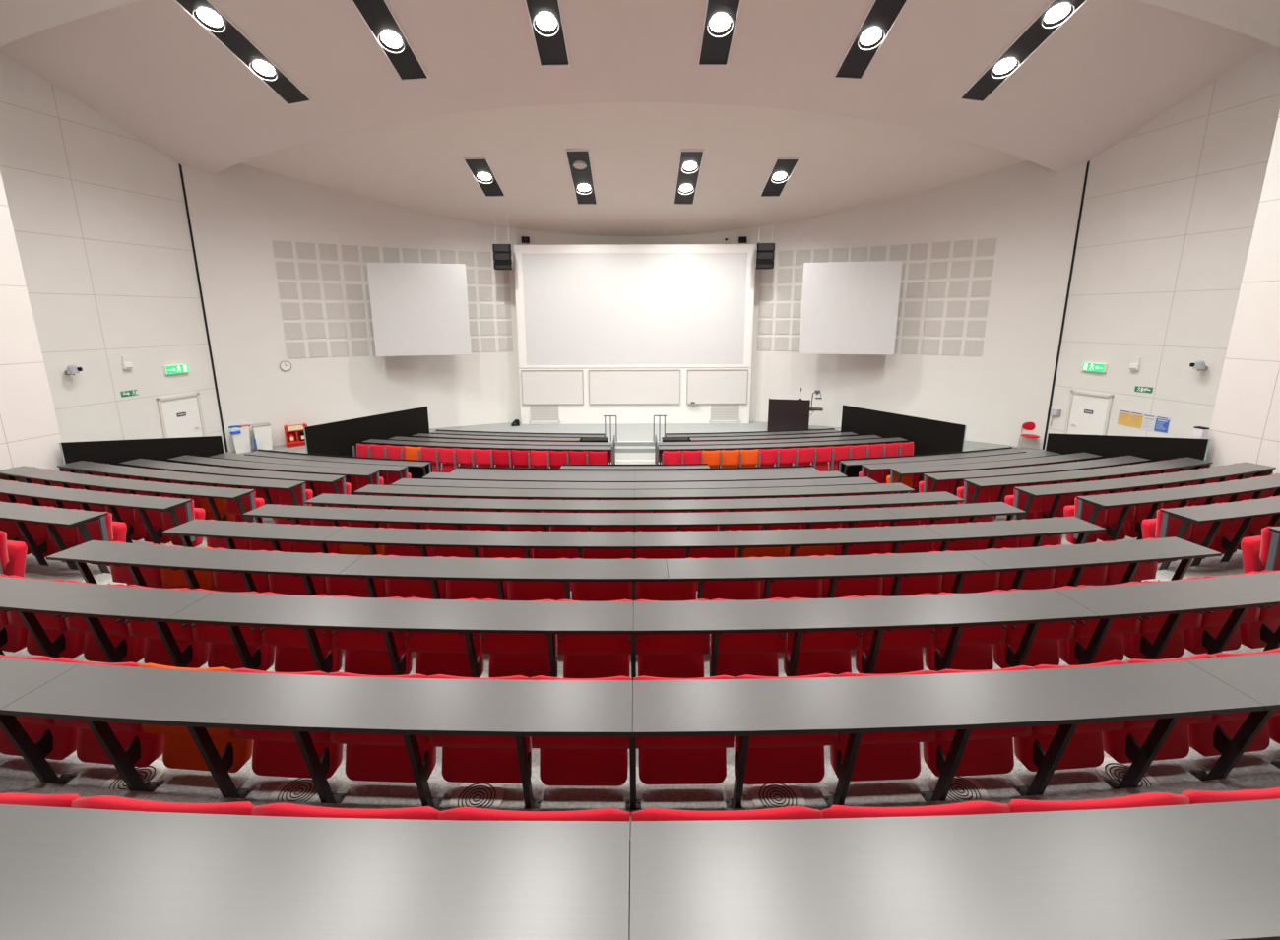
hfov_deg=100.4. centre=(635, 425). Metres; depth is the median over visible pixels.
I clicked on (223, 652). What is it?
seat
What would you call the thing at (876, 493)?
seat
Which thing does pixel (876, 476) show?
seat
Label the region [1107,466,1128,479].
seat
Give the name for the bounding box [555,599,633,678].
seat
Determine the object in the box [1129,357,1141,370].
wall sensor
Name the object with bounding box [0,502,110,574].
curved desk
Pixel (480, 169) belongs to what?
trough
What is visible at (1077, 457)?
curved desk
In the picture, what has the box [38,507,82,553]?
seat
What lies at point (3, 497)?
seat
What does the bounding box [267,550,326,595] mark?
seat
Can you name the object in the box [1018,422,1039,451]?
chair
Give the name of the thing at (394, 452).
seat
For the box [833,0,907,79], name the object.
trough
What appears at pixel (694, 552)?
seat
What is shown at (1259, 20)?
ceiling
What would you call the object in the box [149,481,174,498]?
seat
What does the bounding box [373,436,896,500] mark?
rows
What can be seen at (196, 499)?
seat
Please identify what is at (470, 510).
seat
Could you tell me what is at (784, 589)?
seat
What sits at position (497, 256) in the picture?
speaker grille
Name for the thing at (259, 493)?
seat
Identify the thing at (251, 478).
seat
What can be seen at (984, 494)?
seat
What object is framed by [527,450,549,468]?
seat
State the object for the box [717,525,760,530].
seat
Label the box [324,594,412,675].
seat
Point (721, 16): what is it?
trough
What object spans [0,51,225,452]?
wall
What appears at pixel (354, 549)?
seat
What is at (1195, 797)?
seat
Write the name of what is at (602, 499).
seat
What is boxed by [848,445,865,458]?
seat
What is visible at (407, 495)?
seat
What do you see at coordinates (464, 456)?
seat
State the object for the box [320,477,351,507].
seat
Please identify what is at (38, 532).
seat
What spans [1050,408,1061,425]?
wall phone
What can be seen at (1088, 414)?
door
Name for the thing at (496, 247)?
speaker grille
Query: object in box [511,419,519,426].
device
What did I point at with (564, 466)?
curved desk
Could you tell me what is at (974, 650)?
seat
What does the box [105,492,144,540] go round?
seat
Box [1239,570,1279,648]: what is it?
seat
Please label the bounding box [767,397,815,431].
lectern
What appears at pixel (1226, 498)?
seat
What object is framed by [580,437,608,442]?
side table
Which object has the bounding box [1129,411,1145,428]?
notice sheet
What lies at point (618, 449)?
step
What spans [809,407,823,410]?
tray
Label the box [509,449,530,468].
seat
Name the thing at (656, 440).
barrier
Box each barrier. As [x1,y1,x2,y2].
[611,435,615,464]
[654,434,658,464]
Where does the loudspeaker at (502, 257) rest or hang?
hanging from the ceiling at (845, 163)
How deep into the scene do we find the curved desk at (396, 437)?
16.22 m
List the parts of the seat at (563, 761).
backrest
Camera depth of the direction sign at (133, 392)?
14.78 m
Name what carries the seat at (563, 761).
attached to the curved desk at (98, 695)
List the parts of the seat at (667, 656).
backrest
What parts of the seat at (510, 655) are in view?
backrest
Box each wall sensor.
[121,356,132,369]
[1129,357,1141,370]
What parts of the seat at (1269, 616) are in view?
backrest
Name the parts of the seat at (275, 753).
backrest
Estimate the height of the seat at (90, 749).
0.714 m
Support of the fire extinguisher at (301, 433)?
on the stand
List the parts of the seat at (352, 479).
backrest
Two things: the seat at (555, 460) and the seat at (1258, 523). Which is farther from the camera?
the seat at (555, 460)
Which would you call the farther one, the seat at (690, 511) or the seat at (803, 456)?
the seat at (803, 456)
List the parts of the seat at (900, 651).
backrest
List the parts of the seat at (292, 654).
backrest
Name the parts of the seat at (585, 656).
backrest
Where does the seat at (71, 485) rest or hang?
attached to the curved desk at (23, 474)
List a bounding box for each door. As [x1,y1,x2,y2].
[156,392,206,438]
[1063,389,1113,435]
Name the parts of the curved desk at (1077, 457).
plate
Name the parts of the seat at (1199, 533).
backrest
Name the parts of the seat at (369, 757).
backrest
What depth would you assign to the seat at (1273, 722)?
3.44 m
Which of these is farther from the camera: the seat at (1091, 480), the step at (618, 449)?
the step at (618, 449)
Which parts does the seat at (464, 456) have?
leg, backrest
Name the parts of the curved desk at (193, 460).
plate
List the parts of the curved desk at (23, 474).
panel, plate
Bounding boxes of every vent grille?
[528,404,560,422]
[709,404,740,421]
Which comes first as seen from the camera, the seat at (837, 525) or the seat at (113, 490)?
the seat at (837, 525)
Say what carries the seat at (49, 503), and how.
attached to the curved desk at (12, 489)
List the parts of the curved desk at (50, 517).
plate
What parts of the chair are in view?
backrest, seat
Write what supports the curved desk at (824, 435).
on the floor at (618, 456)
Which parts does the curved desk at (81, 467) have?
panel, plate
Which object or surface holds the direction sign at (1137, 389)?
attached to the wall at (1170, 209)
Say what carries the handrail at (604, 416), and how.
on the floor at (625, 432)
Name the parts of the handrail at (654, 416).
post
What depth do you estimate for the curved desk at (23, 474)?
8.55 m
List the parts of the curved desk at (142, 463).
plate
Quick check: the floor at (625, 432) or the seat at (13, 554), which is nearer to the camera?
the seat at (13, 554)
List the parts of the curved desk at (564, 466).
modesty panel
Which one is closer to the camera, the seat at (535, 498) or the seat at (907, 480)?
the seat at (535, 498)
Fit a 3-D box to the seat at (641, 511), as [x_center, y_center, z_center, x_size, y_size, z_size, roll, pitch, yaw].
[-0.018,1.428,7.964,0.536,0.714,0.278,0,12,0]
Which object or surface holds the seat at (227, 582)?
attached to the curved desk at (1133, 553)
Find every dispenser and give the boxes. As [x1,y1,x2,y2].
[1192,426,1209,438]
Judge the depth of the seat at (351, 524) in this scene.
7.04 m
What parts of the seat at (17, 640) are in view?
backrest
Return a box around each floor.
[0,514,1279,829]
[224,421,1045,472]
[441,452,829,468]
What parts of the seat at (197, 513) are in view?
backrest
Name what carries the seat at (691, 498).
attached to the curved desk at (839, 490)
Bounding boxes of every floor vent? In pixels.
[100,760,165,790]
[268,777,327,802]
[448,782,504,808]
[751,783,805,808]
[930,773,989,800]
[1094,758,1159,787]
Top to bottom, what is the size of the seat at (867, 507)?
0.717 m
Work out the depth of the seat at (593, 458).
14.45 m
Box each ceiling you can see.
[0,0,1271,174]
[0,0,1279,48]
[241,102,1025,236]
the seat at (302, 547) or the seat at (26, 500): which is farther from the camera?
the seat at (26, 500)
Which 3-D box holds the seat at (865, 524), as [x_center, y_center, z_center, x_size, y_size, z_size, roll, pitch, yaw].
[2.963,1.438,7.069,0.552,0.719,0.414,-1,12,-5]
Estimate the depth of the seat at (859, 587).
5.03 m
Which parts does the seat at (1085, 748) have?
backrest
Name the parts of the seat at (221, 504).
backrest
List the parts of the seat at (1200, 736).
backrest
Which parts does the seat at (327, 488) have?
backrest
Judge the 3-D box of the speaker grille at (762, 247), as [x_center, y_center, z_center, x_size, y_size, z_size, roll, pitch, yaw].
[4.839,-6.617,19.767,0.540,0.230,0.012,0,12,0]
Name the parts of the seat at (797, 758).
backrest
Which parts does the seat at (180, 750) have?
backrest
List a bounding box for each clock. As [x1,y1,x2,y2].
[279,360,291,371]
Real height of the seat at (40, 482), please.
0.715 m
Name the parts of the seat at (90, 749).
backrest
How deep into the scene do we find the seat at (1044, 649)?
4.23 m
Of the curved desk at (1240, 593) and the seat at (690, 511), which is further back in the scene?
the seat at (690, 511)
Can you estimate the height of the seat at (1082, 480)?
0.715 m
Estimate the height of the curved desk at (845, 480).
0.888 m
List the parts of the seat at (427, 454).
backrest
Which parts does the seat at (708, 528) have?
backrest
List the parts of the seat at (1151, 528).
backrest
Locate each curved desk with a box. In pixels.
[0,465,255,522]
[0,479,194,546]
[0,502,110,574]
[0,571,1279,690]
[0,652,1279,810]
[0,798,1279,939]
[46,537,1221,601]
[57,460,307,521]
[119,458,346,507]
[162,516,1105,559]
[167,454,380,496]
[208,452,408,485]
[242,502,1025,531]
[244,448,432,479]
[304,491,964,512]
[354,483,914,500]
[361,439,611,468]
[387,436,615,446]
[390,476,878,492]
[411,433,580,442]
[422,470,847,482]
[430,429,604,442]
[450,465,819,475]
[560,463,709,468]
[654,435,882,446]
[658,437,908,467]
[665,428,840,442]
[689,432,858,442]
[837,447,1025,483]
[861,450,1061,478]
[890,452,1102,494]
[923,455,1151,505]
[962,457,1213,519]
[1012,461,1276,519]
[1073,473,1279,544]
[1157,496,1279,571]
[1265,526,1279,571]
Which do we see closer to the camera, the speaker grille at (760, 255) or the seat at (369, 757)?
the seat at (369, 757)
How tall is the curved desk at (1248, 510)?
0.880 m
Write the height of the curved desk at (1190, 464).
0.910 m
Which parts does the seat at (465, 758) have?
backrest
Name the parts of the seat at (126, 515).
backrest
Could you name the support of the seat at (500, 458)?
on the floor at (625, 432)
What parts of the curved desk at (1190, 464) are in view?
plate, panel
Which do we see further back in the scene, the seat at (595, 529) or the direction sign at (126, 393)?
the direction sign at (126, 393)
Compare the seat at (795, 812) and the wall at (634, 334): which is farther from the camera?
the wall at (634, 334)
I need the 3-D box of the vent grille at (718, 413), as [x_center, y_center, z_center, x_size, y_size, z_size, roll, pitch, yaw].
[3.636,-0.540,21.730,1.240,0.740,0.024,0,12,0]
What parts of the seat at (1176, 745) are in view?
backrest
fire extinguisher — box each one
[288,432,294,443]
[300,431,305,441]
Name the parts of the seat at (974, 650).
backrest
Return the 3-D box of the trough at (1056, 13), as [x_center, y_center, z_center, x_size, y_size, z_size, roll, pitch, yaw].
[8.644,-8.460,11.943,0.680,1.229,2.845,-2,12,-9]
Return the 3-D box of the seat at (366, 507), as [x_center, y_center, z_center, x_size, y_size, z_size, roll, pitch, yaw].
[-3.800,1.397,8.180,0.536,0.717,0.277,1,12,7]
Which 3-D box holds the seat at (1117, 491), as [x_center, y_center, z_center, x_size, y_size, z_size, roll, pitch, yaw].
[7.715,1.230,8.809,0.527,0.716,0.411,-3,12,-13]
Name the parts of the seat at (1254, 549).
backrest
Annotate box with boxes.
[521,236,529,243]
[738,236,746,243]
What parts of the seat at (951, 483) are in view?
backrest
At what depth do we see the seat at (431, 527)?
6.94 m
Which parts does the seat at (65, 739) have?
backrest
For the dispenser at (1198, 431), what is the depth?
10.44 m
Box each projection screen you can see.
[366,262,471,356]
[798,260,902,355]
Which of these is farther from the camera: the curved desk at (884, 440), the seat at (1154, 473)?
the curved desk at (884, 440)
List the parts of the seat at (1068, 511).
backrest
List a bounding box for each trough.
[173,0,312,105]
[351,0,429,81]
[462,157,505,197]
[524,0,570,66]
[565,149,596,204]
[673,149,703,204]
[698,0,741,66]
[760,157,799,196]
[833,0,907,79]
[959,0,1087,102]
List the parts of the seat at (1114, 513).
backrest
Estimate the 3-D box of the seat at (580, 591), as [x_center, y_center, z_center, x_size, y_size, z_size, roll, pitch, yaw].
[-0.312,1.583,5.043,0.600,0.711,0.415,0,12,1]
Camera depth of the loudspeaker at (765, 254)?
19.86 m
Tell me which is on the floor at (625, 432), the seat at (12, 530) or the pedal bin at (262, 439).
the pedal bin at (262, 439)
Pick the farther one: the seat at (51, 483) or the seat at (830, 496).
the seat at (51, 483)
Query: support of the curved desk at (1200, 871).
on the floor at (1253, 770)
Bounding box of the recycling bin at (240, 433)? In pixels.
[228,424,251,453]
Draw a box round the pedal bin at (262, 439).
[251,422,272,450]
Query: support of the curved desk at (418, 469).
on the floor at (625, 432)
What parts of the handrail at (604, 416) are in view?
post, post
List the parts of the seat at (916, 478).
backrest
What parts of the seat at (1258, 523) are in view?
backrest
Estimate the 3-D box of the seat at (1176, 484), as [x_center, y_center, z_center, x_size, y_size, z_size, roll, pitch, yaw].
[9.215,1.146,9.209,0.527,0.721,0.417,-4,12,-16]
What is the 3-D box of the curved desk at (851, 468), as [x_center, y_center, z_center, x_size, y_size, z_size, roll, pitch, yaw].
[7.503,1.185,13.406,5.227,0.907,0.504,-3,12,-13]
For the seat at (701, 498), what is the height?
0.717 m
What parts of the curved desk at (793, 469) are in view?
modesty panel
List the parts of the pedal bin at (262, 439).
bin lid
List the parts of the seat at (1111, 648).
backrest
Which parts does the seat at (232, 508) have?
backrest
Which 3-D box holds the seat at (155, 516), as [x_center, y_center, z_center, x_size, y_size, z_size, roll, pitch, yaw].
[-6.942,1.341,7.665,0.525,0.710,0.417,2,12,12]
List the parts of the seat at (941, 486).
backrest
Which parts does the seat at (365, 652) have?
backrest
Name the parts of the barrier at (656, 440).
post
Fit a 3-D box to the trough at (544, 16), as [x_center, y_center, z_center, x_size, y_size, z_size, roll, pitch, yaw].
[-1.886,-8.525,11.396,0.677,0.813,1.837,0,12,1]
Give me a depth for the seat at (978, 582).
5.13 m
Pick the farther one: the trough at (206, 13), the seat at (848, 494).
the trough at (206, 13)
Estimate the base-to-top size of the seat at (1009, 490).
0.720 m
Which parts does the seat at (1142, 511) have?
backrest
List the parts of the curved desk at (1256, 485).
plate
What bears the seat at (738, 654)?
attached to the curved desk at (1240, 593)
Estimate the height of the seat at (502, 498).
0.720 m
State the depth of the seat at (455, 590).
5.00 m
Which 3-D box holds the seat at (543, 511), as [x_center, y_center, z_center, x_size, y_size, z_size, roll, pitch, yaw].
[-1.101,1.429,7.981,0.536,0.715,0.276,0,12,2]
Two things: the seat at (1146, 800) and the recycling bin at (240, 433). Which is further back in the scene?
the recycling bin at (240, 433)
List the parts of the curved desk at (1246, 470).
plate, panel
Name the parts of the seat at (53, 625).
backrest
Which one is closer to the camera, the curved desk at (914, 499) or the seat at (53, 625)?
the seat at (53, 625)
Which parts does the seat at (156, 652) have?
backrest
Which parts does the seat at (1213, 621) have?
backrest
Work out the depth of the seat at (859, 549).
5.99 m
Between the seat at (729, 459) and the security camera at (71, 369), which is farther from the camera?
the seat at (729, 459)
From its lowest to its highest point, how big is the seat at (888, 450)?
0.751 m
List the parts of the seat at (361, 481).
backrest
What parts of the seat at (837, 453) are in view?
leg, backrest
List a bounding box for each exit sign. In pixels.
[162,364,189,375]
[1081,362,1107,373]
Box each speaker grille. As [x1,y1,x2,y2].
[494,245,509,251]
[494,253,509,259]
[495,265,510,268]
[758,253,772,258]
[758,264,771,267]
[759,244,773,251]
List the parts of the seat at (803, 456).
leg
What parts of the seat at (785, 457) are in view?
leg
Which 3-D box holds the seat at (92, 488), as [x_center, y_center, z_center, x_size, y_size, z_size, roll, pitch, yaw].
[-9.252,1.199,9.207,0.527,0.712,0.415,3,12,16]
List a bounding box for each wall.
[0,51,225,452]
[0,171,63,471]
[59,436,224,474]
[181,160,1087,451]
[303,406,429,456]
[512,244,756,424]
[840,404,966,454]
[1044,44,1279,449]
[1045,433,1210,471]
[1206,110,1279,474]
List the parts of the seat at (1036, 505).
backrest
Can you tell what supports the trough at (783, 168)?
attached to the ceiling at (845, 163)
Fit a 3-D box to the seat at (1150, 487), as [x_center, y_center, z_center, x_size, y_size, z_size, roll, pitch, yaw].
[8.718,1.174,9.066,0.527,0.715,0.411,-3,12,-15]
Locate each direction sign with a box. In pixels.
[120,390,129,397]
[128,389,138,395]
[1134,385,1144,392]
[1143,386,1152,392]
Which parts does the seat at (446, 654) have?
backrest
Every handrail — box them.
[603,415,617,442]
[652,415,666,442]
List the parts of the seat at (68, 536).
backrest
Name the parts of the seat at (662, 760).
backrest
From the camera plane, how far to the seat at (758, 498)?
7.85 m
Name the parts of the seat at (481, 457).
leg, backrest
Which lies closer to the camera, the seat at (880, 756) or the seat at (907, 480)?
the seat at (880, 756)
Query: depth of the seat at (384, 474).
12.17 m
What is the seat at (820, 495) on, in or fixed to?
attached to the curved desk at (839, 490)
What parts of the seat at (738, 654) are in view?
backrest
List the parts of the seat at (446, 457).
leg, backrest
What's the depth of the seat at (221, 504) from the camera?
8.53 m
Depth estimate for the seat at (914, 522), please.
7.04 m
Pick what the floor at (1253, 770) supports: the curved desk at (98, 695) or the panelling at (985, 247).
the curved desk at (98, 695)
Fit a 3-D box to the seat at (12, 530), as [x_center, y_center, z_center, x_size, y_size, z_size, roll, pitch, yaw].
[-8.168,1.336,6.990,0.513,0.720,0.415,3,12,14]
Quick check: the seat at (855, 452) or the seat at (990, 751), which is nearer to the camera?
the seat at (990, 751)
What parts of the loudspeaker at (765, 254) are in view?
rigging frame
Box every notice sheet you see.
[1116,409,1131,426]
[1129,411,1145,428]
[1140,413,1155,432]
[1153,415,1171,434]
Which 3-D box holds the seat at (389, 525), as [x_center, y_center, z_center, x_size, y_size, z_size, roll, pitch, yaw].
[-2.998,1.452,7.069,0.552,0.711,0.415,1,12,5]
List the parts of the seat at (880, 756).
backrest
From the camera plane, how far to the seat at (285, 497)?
9.35 m
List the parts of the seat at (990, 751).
backrest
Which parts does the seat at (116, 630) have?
backrest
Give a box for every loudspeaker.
[492,213,511,269]
[755,212,774,269]
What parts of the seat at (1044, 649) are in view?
backrest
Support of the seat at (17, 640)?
attached to the curved desk at (1240, 593)
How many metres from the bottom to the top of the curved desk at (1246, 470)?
0.886 m
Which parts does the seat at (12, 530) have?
backrest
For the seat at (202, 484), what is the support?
attached to the curved desk at (81, 467)
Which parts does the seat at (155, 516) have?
backrest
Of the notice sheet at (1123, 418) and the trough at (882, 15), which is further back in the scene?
the notice sheet at (1123, 418)
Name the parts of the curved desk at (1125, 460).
plate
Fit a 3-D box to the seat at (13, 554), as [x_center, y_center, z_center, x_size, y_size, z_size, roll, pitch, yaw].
[-6.987,1.454,5.780,0.562,0.718,0.412,2,12,12]
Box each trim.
[178,163,227,452]
[615,441,658,460]
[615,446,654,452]
[1043,160,1089,449]
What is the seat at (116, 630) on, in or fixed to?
attached to the curved desk at (1240, 593)
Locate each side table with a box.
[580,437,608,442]
[661,437,689,442]
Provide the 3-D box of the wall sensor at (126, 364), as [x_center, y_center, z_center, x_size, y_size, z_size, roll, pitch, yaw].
[-13.891,-1.721,14.563,0.104,0.350,0.200,2,12,12]
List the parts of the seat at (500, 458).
leg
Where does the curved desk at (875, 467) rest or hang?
on the floor at (1253, 770)
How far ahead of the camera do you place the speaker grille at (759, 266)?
19.96 m
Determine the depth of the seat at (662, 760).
3.16 m
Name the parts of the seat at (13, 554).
backrest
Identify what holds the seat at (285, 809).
attached to the curved desk at (1200, 871)
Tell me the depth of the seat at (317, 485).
10.33 m
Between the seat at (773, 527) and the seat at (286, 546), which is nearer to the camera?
the seat at (286, 546)
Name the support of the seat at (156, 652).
attached to the curved desk at (1240, 593)
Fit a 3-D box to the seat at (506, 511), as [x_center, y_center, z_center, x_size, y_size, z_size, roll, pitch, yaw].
[-1.642,1.425,8.004,0.536,0.713,0.278,0,12,3]
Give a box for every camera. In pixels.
[64,365,82,375]
[809,389,823,410]
[1189,360,1208,371]
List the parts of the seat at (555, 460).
leg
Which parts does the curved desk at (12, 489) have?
plate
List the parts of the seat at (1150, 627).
backrest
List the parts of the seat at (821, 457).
leg, backrest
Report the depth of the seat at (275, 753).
3.22 m
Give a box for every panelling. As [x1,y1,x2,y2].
[271,240,512,358]
[757,238,996,356]
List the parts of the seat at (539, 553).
backrest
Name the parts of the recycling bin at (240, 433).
bin lid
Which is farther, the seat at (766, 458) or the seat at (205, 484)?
the seat at (766, 458)
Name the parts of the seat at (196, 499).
backrest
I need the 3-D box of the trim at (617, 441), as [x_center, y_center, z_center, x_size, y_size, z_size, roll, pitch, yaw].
[-0.019,1.024,17.009,1.800,0.207,3.660,0,12,0]
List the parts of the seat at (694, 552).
backrest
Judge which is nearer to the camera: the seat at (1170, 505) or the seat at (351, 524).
the seat at (351, 524)
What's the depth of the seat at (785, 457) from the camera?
14.71 m
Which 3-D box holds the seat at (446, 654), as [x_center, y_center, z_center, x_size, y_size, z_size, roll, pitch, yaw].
[-1.477,1.665,4.140,0.594,0.715,0.411,0,12,3]
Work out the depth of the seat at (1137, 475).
10.18 m
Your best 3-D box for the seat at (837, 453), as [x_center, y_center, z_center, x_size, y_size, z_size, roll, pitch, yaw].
[5.693,0.938,15.015,0.572,0.751,0.412,-2,12,-10]
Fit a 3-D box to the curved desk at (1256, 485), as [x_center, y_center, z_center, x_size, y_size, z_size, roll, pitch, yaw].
[8.725,1.313,7.928,5.393,0.895,0.496,-3,12,-15]
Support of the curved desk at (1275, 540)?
on the floor at (1253, 770)
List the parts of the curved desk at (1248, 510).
plate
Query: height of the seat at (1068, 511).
0.718 m
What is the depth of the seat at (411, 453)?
15.02 m
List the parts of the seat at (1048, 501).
backrest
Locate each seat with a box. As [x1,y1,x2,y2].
[0,480,13,503]
[0,501,33,555]
[0,530,27,577]
[0,574,28,652]
[0,576,85,659]
[0,654,78,760]
[0,792,83,808]
[12,503,60,558]
[14,481,34,505]
[30,466,47,485]
[35,657,164,767]
[37,486,57,508]
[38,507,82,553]
[49,469,63,487]
[52,579,145,662]
[56,486,80,510]
[67,471,84,489]
[70,795,255,815]
[71,510,127,566]
[79,489,106,511]
[88,474,105,492]
[90,461,104,476]
[105,476,127,494]
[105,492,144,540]
[107,463,123,478]
[108,541,175,588]
[115,584,208,668]
[125,663,253,772]
[127,490,149,496]
[127,494,172,543]
[128,467,141,480]
[141,469,161,482]
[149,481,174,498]
[155,500,205,547]
[159,544,227,592]
[161,480,183,484]
[174,483,208,519]
[182,588,274,671]
[183,482,204,486]
[199,497,235,521]
[204,484,228,488]
[206,519,249,550]
[212,547,269,592]
[220,667,342,778]
[221,491,264,522]
[228,477,253,489]
[248,521,293,552]
[251,802,441,820]
[252,591,342,673]
[253,487,285,505]
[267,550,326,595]
[274,517,311,525]
[277,479,313,506]
[292,525,338,554]
[305,482,326,507]
[311,506,348,526]
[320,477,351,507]
[320,671,436,782]
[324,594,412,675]
[325,553,385,597]
[332,505,366,509]
[334,474,361,495]
[338,527,385,556]
[348,521,386,528]
[351,444,372,457]
[356,473,383,496]
[366,507,399,510]
[367,445,387,458]
[377,494,407,497]
[381,471,390,485]
[384,445,404,459]
[384,527,434,557]
[384,555,447,599]
[386,469,411,484]
[386,509,427,529]
[399,497,434,511]
[399,596,484,677]
[400,446,421,460]
[406,495,438,498]
[417,447,441,472]
[423,674,531,783]
[427,511,467,530]
[434,509,469,511]
[434,529,483,558]
[435,448,458,472]
[438,496,469,499]
[439,806,630,821]
[446,556,509,600]
[452,448,476,469]
[467,512,509,530]
[469,497,502,499]
[469,510,506,511]
[471,448,494,467]
[477,598,556,677]
[483,530,533,558]
[490,449,511,467]
[502,498,535,500]
[506,511,542,512]
[508,557,570,600]
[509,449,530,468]
[509,512,550,531]
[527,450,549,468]
[527,675,632,786]
[533,530,578,591]
[534,498,568,500]
[542,511,578,512]
[547,450,569,468]
[550,526,588,559]
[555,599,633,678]
[567,450,587,464]
[568,499,597,500]
[571,558,632,601]
[578,511,613,531]
[583,549,632,559]
[586,450,607,464]
[592,526,633,531]
[601,499,633,500]
[616,511,652,512]
[631,805,821,821]
[633,675,737,784]
[634,598,710,678]
[636,499,667,500]
[636,526,676,531]
[636,530,684,559]
[636,557,697,601]
[655,511,689,512]
[661,450,682,463]
[671,498,701,512]
[676,512,718,558]
[681,450,701,463]
[688,530,735,591]
[690,511,726,512]
[697,557,760,600]
[701,449,720,468]
[701,498,734,500]
[710,597,789,678]
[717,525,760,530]
[720,449,739,467]
[726,498,763,511]
[734,497,767,499]
[734,547,784,558]
[734,673,842,784]
[739,448,758,467]
[758,448,776,466]
[759,555,822,599]
[760,511,801,530]
[763,509,799,511]
[767,496,799,498]
[775,448,795,466]
[783,595,867,676]
[784,527,834,557]
[793,448,813,465]
[799,495,831,497]
[799,496,834,511]
[801,509,841,529]
[811,447,831,471]
[821,553,883,598]
[821,800,1009,819]
[829,446,848,471]
[830,669,945,781]
[831,494,862,496]
[833,527,883,555]
[834,506,869,510]
[841,521,881,527]
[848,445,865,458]
[854,592,942,674]
[858,467,883,484]
[862,493,893,495]
[865,444,882,457]
[869,505,902,508]
[879,469,889,484]
[881,506,920,526]
[881,551,942,596]
[882,443,897,456]
[882,524,930,554]
[886,471,913,494]
[897,442,913,455]
[902,503,936,507]
[908,473,924,493]
[918,477,948,505]
[920,504,958,524]
[922,665,1045,777]
[924,589,1015,671]
[929,523,975,552]
[941,548,999,593]
[943,480,963,505]
[957,481,991,504]
[958,502,994,523]
[974,519,1020,550]
[983,485,1017,503]
[992,585,1085,668]
[998,545,1055,590]
[1004,489,1047,519]
[1006,792,1189,813]
[1014,660,1140,771]
[1017,473,1040,487]
[1019,516,1062,548]
[1033,494,1070,518]
[1040,471,1064,485]
[1040,541,1108,589]
[1058,581,1151,665]
[1060,482,1094,516]
[1063,494,1113,544]
[1064,479,1087,483]
[1087,477,1107,481]
[1092,537,1159,585]
[1094,478,1119,495]
[1095,491,1141,541]
[1102,653,1230,764]
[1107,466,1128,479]
[1119,487,1142,493]
[1122,576,1215,659]
[1124,503,1162,537]
[1127,462,1147,477]
[1141,506,1197,563]
[1142,473,1164,491]
[1147,470,1160,475]
[1154,488,1189,518]
[1163,483,1179,488]
[1164,468,1178,473]
[1180,786,1279,804]
[1182,572,1274,654]
[1183,468,1201,486]
[1186,503,1230,550]
[1187,647,1279,757]
[1188,483,1213,506]
[1204,465,1219,484]
[1209,500,1255,554]
[1212,480,1231,504]
[1224,475,1238,481]
[1234,477,1254,502]
[1237,496,1276,550]
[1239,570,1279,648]
[1240,526,1279,573]
[1255,474,1276,499]
[1268,715,1279,744]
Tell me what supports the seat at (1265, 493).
attached to the curved desk at (1256, 485)
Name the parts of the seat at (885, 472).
backrest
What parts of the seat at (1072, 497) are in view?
backrest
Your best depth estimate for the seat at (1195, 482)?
9.26 m
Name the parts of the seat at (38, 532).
backrest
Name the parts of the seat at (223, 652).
backrest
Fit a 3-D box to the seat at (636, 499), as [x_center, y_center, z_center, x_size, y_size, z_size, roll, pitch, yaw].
[0.257,1.390,8.928,0.543,0.720,0.280,0,12,0]
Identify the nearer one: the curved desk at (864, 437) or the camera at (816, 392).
the curved desk at (864, 437)
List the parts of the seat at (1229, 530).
backrest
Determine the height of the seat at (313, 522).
0.716 m
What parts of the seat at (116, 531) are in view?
backrest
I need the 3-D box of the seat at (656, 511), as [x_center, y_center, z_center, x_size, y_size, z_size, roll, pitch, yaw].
[0.524,1.429,7.971,0.536,0.721,0.281,0,12,-1]
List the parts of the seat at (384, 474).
backrest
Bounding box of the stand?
[283,423,307,447]
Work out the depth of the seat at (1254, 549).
5.80 m
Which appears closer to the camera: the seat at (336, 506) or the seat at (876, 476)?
the seat at (336, 506)
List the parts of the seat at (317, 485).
backrest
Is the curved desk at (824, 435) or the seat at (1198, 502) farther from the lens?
the curved desk at (824, 435)
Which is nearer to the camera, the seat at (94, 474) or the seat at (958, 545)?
the seat at (958, 545)
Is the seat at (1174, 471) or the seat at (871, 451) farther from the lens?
the seat at (871, 451)
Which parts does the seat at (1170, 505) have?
backrest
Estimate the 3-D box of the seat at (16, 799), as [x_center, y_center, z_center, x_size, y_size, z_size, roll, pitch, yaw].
[-2.277,1.642,1.952,0.657,0.714,0.412,1,12,4]
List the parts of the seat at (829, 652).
backrest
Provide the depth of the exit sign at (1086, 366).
15.74 m
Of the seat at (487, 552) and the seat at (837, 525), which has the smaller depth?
the seat at (487, 552)
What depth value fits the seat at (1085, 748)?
3.26 m
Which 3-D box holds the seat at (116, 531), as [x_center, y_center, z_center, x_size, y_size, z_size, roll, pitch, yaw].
[-6.697,1.400,6.652,0.513,0.718,0.413,2,12,12]
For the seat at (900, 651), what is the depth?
4.13 m
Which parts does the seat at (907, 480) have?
backrest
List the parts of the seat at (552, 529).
backrest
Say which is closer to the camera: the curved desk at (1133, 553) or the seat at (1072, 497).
the curved desk at (1133, 553)
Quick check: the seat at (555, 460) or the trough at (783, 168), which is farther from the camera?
the trough at (783, 168)

